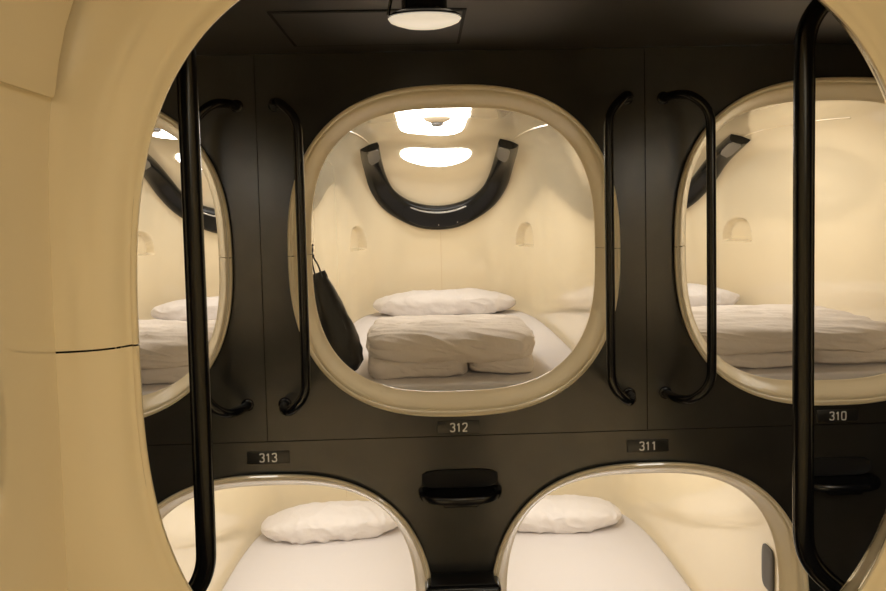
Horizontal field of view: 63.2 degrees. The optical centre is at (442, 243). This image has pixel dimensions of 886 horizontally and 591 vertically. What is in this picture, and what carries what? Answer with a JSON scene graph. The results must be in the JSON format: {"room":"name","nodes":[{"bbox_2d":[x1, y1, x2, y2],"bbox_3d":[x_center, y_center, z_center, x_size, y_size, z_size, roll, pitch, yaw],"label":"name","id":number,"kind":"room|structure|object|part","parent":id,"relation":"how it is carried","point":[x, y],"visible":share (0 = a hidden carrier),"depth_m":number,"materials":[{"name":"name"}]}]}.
{"room":"hotel room","nodes":[
{"label":"hotel room","id":0,"kind":"room"},
{"bbox_2d":[56,346,120,353],"bbox_3d":[0.089,0.747,1.000,6.397,2.602,0.010,-1,3,-1],"label":"wall","id":1,"kind":"structure","parent":0,"point":[59,352],"depth_m":0.96,"materials":[{"name":"black"}]},
{"bbox_2d":[176,47,215,590],"bbox_3d":[-0.440,0.108,1.045,0.070,1.018,0.204,0,3,30],"label":"grab rail","id":2,"kind":"object","parent":1,"relation":"attached to","point":[186,78],"visible":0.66,"depth_m":1.10,"materials":[{"name":"black metal"}]},
{"bbox_2d":[0,0,885,590],"bbox_3d":[0.140,0.181,-0.116,1.183,1.220,2.230,-1,3,-1],"label":"capsule","id":3,"kind":"object","parent":1,"relation":"attached to","point":[85,85],"visible":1,"depth_m":0.85,"materials":[{"name":"white plastic"}]},
{"bbox_3d":[-0.266,-0.304,0.554,0.383,0.292,0.545,-1,3,-1],"label":"panel","id":4,"kind":"part","parent":3,"relation":"part of","materials":[{"name":"beige plastic"}]},
{"bbox_3d":[0.106,-0.183,0.918,1.152,0.592,0.127,-1,3,-1],"label":"entry frame","id":5,"kind":"part","parent":3,"relation":"part of","materials":[{"name":"beige plastic"}]},
{"bbox_3d":[0.120,0.425,0.950,1.152,0.623,0.127,-1,3,-1],"label":"entry frame","id":6,"kind":"part","parent":3,"relation":"part of","materials":[{"name":"beige plastic"}]},
{"bbox_2d":[792,0,844,590],"bbox_3d":[0.632,0.082,1.071,0.069,1.018,0.205,-3,4,-34],"label":"grab rail","id":7,"kind":"object","parent":1,"relation":"attached to","point":[804,62],"visible":0.98,"depth_m":1.12,"materials":[{"name":"black metal"}]},
{"bbox_2d":[144,44,885,590],"bbox_3d":[0.053,0.675,2.403,6.400,2.605,0.010,-1,3,-1],"label":"wall","id":8,"kind":"structure","parent":0,"point":[335,434],"depth_m":2.38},
{"bbox_2d":[137,111,232,417],"bbox_3d":[-1.253,0.018,3.396,1.146,1.173,2.173,-1,3,-1],"label":"capsule","id":9,"kind":"object","parent":8,"relation":"attached to","point":[160,256],"visible":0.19,"depth_m":4.22,"materials":[{"name":"white plastic"}]},
{"bbox_2d":[142,384,171,394],"bbox_3d":[-1.242,0.535,3.445,1.060,0.112,1.870,-1,3,-1],"label":"mattress","id":10,"kind":"object","parent":9,"relation":"in","point":[146,388],"visible":0.02,"depth_m":2.59,"materials":[{"name":"grey fabric"}]},
{"bbox_2d":[138,319,215,383],"bbox_3d":[-1.217,0.419,2.888,0.706,0.174,0.608,-1,3,-1],"label":"duvet","id":11,"kind":"object","parent":10,"relation":"on","point":[163,344],"visible":0.27,"depth_m":2.62,"materials":[{"name":"beige fabric"}]},
{"bbox_2d":[151,296,218,320],"bbox_3d":[-1.263,0.371,4.189,0.837,0.138,0.350,-1,3,-1],"label":"pillow","id":12,"kind":"object","parent":10,"relation":"on","point":[174,310],"visible":0.33,"depth_m":4.03,"materials":[{"name":"white fabric"}]},
{"bbox_2d":[153,129,175,138],"bbox_3d":[-1.315,-0.536,3.313,0.330,0.054,0.816,-1,3,-1],"label":"ceiling light","id":13,"kind":"object","parent":9,"relation":"attached to","point":[158,133],"depth_m":3.61,"materials":[{"name":"white plastic"}]},
{"bbox_3d":[-1.221,0.357,2.388,1.116,0.599,0.124,-1,3,-1],"label":"entry frame","id":14,"kind":"part","parent":9,"relation":"part of","materials":[{"name":"beige plastic"}]},
{"bbox_3d":[-1.234,-0.228,2.358,1.116,0.569,0.124,-1,3,-1],"label":"entry frame","id":15,"kind":"part","parent":9,"relation":"part of","materials":[{"name":"beige plastic"}]},
{"bbox_3d":[-1.293,-0.136,4.379,0.450,0.141,0.039,-1,3,-1],"label":"control panel","id":16,"kind":"part","parent":9,"relation":"part of","materials":[{"name":"black plastic"}]},
{"bbox_2d":[199,98,253,417],"bbox_3d":[-0.689,0.051,2.262,0.068,1.018,0.203,0,3,30],"label":"grab rail","id":17,"kind":"object","parent":8,"relation":"attached to","point":[236,106],"visible":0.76,"depth_m":2.23,"materials":[{"name":"black metal"}]},
{"bbox_2d":[247,451,289,463],"bbox_3d":[-0.579,0.709,2.382,0.140,0.042,0.005,-1,3,-1],"label":"number plate","id":18,"kind":"object","parent":8,"relation":"attached to","point":[261,457],"visible":1,"depth_m":2.38,"materials":[{"name":"black plastic"}]},
{"bbox_2d":[268,97,310,415],"bbox_3d":[-0.495,0.046,2.266,0.067,1.018,0.204,-3,4,-33],"label":"grab rail","id":19,"kind":"object","parent":8,"relation":"attached to","point":[275,104],"visible":1,"depth_m":2.19,"materials":[{"name":"black metal"}]},
{"bbox_2d":[158,474,430,590],"bbox_3d":[-0.592,1.263,3.477,1.146,1.173,2.173,-1,3,-1],"label":"capsule","id":20,"kind":"object","parent":8,"relation":"attached to","point":[242,503],"visible":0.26,"depth_m":3.63,"materials":[{"name":"white plastic"}]},
{"bbox_2d":[222,526,415,590],"bbox_3d":[-0.581,1.780,3.526,1.060,0.112,1.870,-1,3,-1],"label":"mattress","id":21,"kind":"object","parent":20,"relation":"in","point":[383,562],"visible":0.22,"depth_m":3.80,"materials":[{"name":"grey fabric"}]},
{"bbox_2d":[261,500,396,543],"bbox_3d":[-0.643,1.618,4.230,0.835,0.141,0.363,-1,3,-1],"label":"pillow","id":22,"kind":"object","parent":21,"relation":"on","point":[324,522],"visible":0.8,"depth_m":4.11,"materials":[{"name":"white fabric"}]},
{"bbox_2d":[287,84,619,416],"bbox_3d":[0.012,-0.012,3.427,1.146,1.173,2.173,-1,3,-1],"label":"capsule","id":23,"kind":"object","parent":8,"relation":"attached to","point":[500,189],"visible":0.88,"depth_m":3.69,"materials":[{"name":"white plastic"}]},
{"bbox_2d":[310,244,363,370],"bbox_3d":[-0.409,0.249,2.665,0.221,0.500,0.115,-1,3,-1],"label":"drawstring bag","id":24,"kind":"object","parent":23,"relation":"hanging from","point":[338,327],"visible":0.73,"depth_m":2.63,"materials":[{"name":"black fabric"}]},
{"bbox_2d":[395,108,470,134],"bbox_3d":[-0.049,-0.567,3.344,0.330,0.054,0.816,-1,3,-1],"label":"ceiling light","id":25,"kind":"object","parent":23,"relation":"attached to","point":[439,121],"depth_m":3.40,"materials":[{"name":"white plastic"}]},
{"bbox_2d":[400,149,470,166],"bbox_3d":[-0.041,-0.492,4.109,0.404,0.097,0.188,-1,3,-1],"label":"light","id":26,"kind":"object","parent":23,"relation":"attached to","point":[413,157],"depth_m":4.12,"materials":[{"name":"white plastic"}]},
{"bbox_3d":[-0.028,-0.167,4.410,0.450,0.141,0.039,-1,3,-1],"label":"control panel","id":27,"kind":"part","parent":23,"relation":"part of","materials":[{"name":"black plastic"}]},
{"bbox_3d":[0.031,-0.258,2.388,1.116,0.569,0.124,-1,3,-1],"label":"entry frame","id":28,"kind":"part","parent":23,"relation":"part of","materials":[{"name":"beige plastic"}]},
{"bbox_3d":[0.045,0.327,2.419,1.116,0.599,0.124,-1,3,-1],"label":"entry frame","id":29,"kind":"part","parent":23,"relation":"part of","materials":[{"name":"beige plastic"}]},
{"bbox_2d":[354,309,571,390],"bbox_3d":[0.023,0.504,3.476,1.060,0.112,1.870,-1,3,-1],"label":"mattress","id":30,"kind":"object","parent":23,"relation":"in","point":[549,350],"visible":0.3,"depth_m":2.70,"materials":[{"name":"grey fabric"}]},
{"bbox_2d":[373,288,515,315],"bbox_3d":[0.007,0.340,4.226,0.839,0.139,0.350,-1,3,-1],"label":"pillow","id":31,"kind":"object","parent":30,"relation":"on","point":[464,301],"visible":0.96,"depth_m":4.08,"materials":[{"name":"white fabric"}]},
{"bbox_2d":[366,314,534,378],"bbox_3d":[0.024,0.390,2.889,0.660,0.175,0.558,-1,3,-1],"label":"duvet","id":32,"kind":"object","parent":30,"relation":"on","point":[397,347],"visible":1,"depth_m":2.64,"materials":[{"name":"beige fabric"}]},
{"bbox_2d":[437,420,479,433],"bbox_3d":[0.052,0.612,2.393,0.140,0.042,0.005,-1,3,-1],"label":"number plate","id":33,"kind":"object","parent":8,"relation":"attached to","point":[444,427],"visible":1,"depth_m":2.39,"materials":[{"name":"black plastic"}]},
{"bbox_2d":[418,468,501,507],"bbox_3d":[0.058,0.806,2.354,0.280,0.101,0.104,-1,3,-1],"label":"step","id":34,"kind":"structure","parent":8,"relation":"attached to","point":[448,488],"depth_m":2.40,"materials":[{"name":"black plastic"}]},
{"bbox_2d":[425,571,501,590],"bbox_3d":[0.065,1.141,2.369,0.248,0.078,0.104,-1,3,-1],"label":"step","id":35,"kind":"structure","parent":8,"relation":"attached to","point":[459,581],"depth_m":2.34,"materials":[{"name":"black"}]},
{"bbox_2d":[604,91,636,405],"bbox_3d":[0.577,0.020,2.293,0.068,1.018,0.203,0,3,30],"label":"grab rail","id":36,"kind":"object","parent":8,"relation":"attached to","point":[627,397],"visible":1,"depth_m":2.22,"materials":[{"name":"black metal"}]},
{"bbox_2d":[627,439,667,452],"bbox_3d":[0.687,0.679,2.413,0.140,0.042,0.005,-1,3,-1],"label":"number plate","id":37,"kind":"object","parent":8,"relation":"attached to","point":[649,445],"visible":1,"depth_m":2.41,"materials":[{"name":"black plastic"}]},
{"bbox_2d":[493,462,808,590],"bbox_3d":[0.673,1.232,3.507,1.146,1.173,2.173,-1,3,-1],"label":"capsule","id":38,"kind":"object","parent":8,"relation":"attached to","point":[719,529],"visible":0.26,"depth_m":3.16,"materials":[{"name":"white plastic"}]},
{"bbox_2d":[507,514,690,590],"bbox_3d":[0.685,1.749,3.556,1.060,0.112,1.870,-1,3,-1],"label":"mattress","id":39,"kind":"object","parent":38,"relation":"in","point":[620,556],"visible":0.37,"depth_m":3.78,"materials":[{"name":"grey fabric"}]},
{"bbox_2d":[518,494,621,533],"bbox_3d":[0.633,1.588,4.270,0.835,0.139,0.356,-1,3,-1],"label":"pillow","id":40,"kind":"object","parent":39,"relation":"on","point":[565,513],"visible":0.56,"depth_m":4.13,"materials":[{"name":"white fabric"}]},
{"bbox_3d":[1.245,1.245,2.758,0.009,0.170,0.090,-1,3,-1],"label":"speaker plate","id":41,"kind":"part","parent":38,"relation":"part of","materials":[{"name":"grey"}]},
{"bbox_2d":[657,90,716,403],"bbox_3d":[0.770,0.015,2.297,0.067,1.018,0.204,-3,4,-33],"label":"grab rail","id":42,"kind":"object","parent":8,"relation":"attached to","point":[663,98],"visible":1,"depth_m":2.23,"materials":[{"name":"black metal"}]},
{"bbox_2d":[674,77,885,404],"bbox_3d":[1.277,-0.043,3.458,1.146,1.173,2.173,-1,3,-1],"label":"capsule","id":43,"kind":"object","parent":8,"relation":"attached to","point":[754,133],"visible":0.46,"depth_m":3.34,"materials":[{"name":"white plastic"}]},
{"bbox_3d":[1.310,0.296,2.449,1.116,0.599,0.124,-1,3,-1],"label":"entry frame","id":44,"kind":"part","parent":43,"relation":"part of","materials":[{"name":"beige plastic"}]},
{"bbox_3d":[1.296,-0.289,2.419,1.116,0.569,0.124,-1,3,-1],"label":"entry frame","id":45,"kind":"part","parent":43,"relation":"part of","materials":[{"name":"beige plastic"}]},
{"bbox_2d":[735,363,885,379],"bbox_3d":[1.289,0.474,3.506,1.060,0.112,1.870,-1,3,-1],"label":"mattress","id":46,"kind":"object","parent":43,"relation":"in","point":[821,371],"visible":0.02,"depth_m":2.60,"materials":[{"name":"grey fabric"}]},
{"bbox_2d":[687,283,739,306],"bbox_3d":[1.312,0.311,4.232,0.835,0.136,0.351,-1,3,-1],"label":"pillow","id":47,"kind":"object","parent":46,"relation":"on","point":[697,293],"visible":0.28,"depth_m":4.09,"materials":[{"name":"white fabric"}]},
{"bbox_2d":[691,304,885,368],"bbox_3d":[1.293,0.363,2.956,0.892,0.164,0.647,-1,3,-1],"label":"duvet","id":48,"kind":"object","parent":46,"relation":"on","point":[748,336],"visible":0.58,"depth_m":2.67,"materials":[{"name":"beige fabric"}]},
{"bbox_2d":[817,409,857,421],"bbox_3d":[1.329,0.581,2.424,0.140,0.042,0.005,-1,3,-1],"label":"number plate","id":49,"kind":"object","parent":8,"relation":"attached to","point":[840,415],"visible":1,"depth_m":2.42,"materials":[{"name":"black plastic"}]},
{"bbox_2d":[814,457,880,494],"bbox_3d":[1.323,0.776,2.384,0.280,0.101,0.104,-1,3,-1],"label":"step","id":50,"kind":"structure","parent":8,"relation":"attached to","point":[832,475],"depth_m":2.42,"materials":[{"name":"black plastic"}]},
{"bbox_2d":[195,0,854,54],"bbox_3d":[0.041,-0.620,1.633,6.500,0.060,1.420,-1,3,-1],"label":"ceiling","id":51,"kind":"structure","parent":0,"point":[246,27],"depth_m":2.04,"materials":[{"name":"black paint"}]},
{"bbox_2d":[267,8,466,46],"bbox_3d":[-0.199,-0.603,2.026,0.508,0.004,0.388,-1,3,-1],"label":"ceiling panel","id":52,"kind":"object","parent":51,"relation":"attached to","point":[329,27],"visible":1,"depth_m":2.03,"materials":[{"name":"black"}]},
{"bbox_2d":[387,0,460,29],"bbox_3d":[-0.042,-0.538,1.633,0.190,0.100,0.190,-1,3,-1],"label":"ceiling light","id":53,"kind":"object","parent":51,"relation":"hanging from","point":[414,14],"visible":1,"depth_m":1.59,"materials":[{"name":"white plastic"}]},
{"bbox_3d":[-0.043,-0.546,1.636,0.168,0.063,0.168,-1,9,-1],"label":"stem","id":54,"kind":"part","parent":53,"relation":"part of","materials":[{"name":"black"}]}
]}

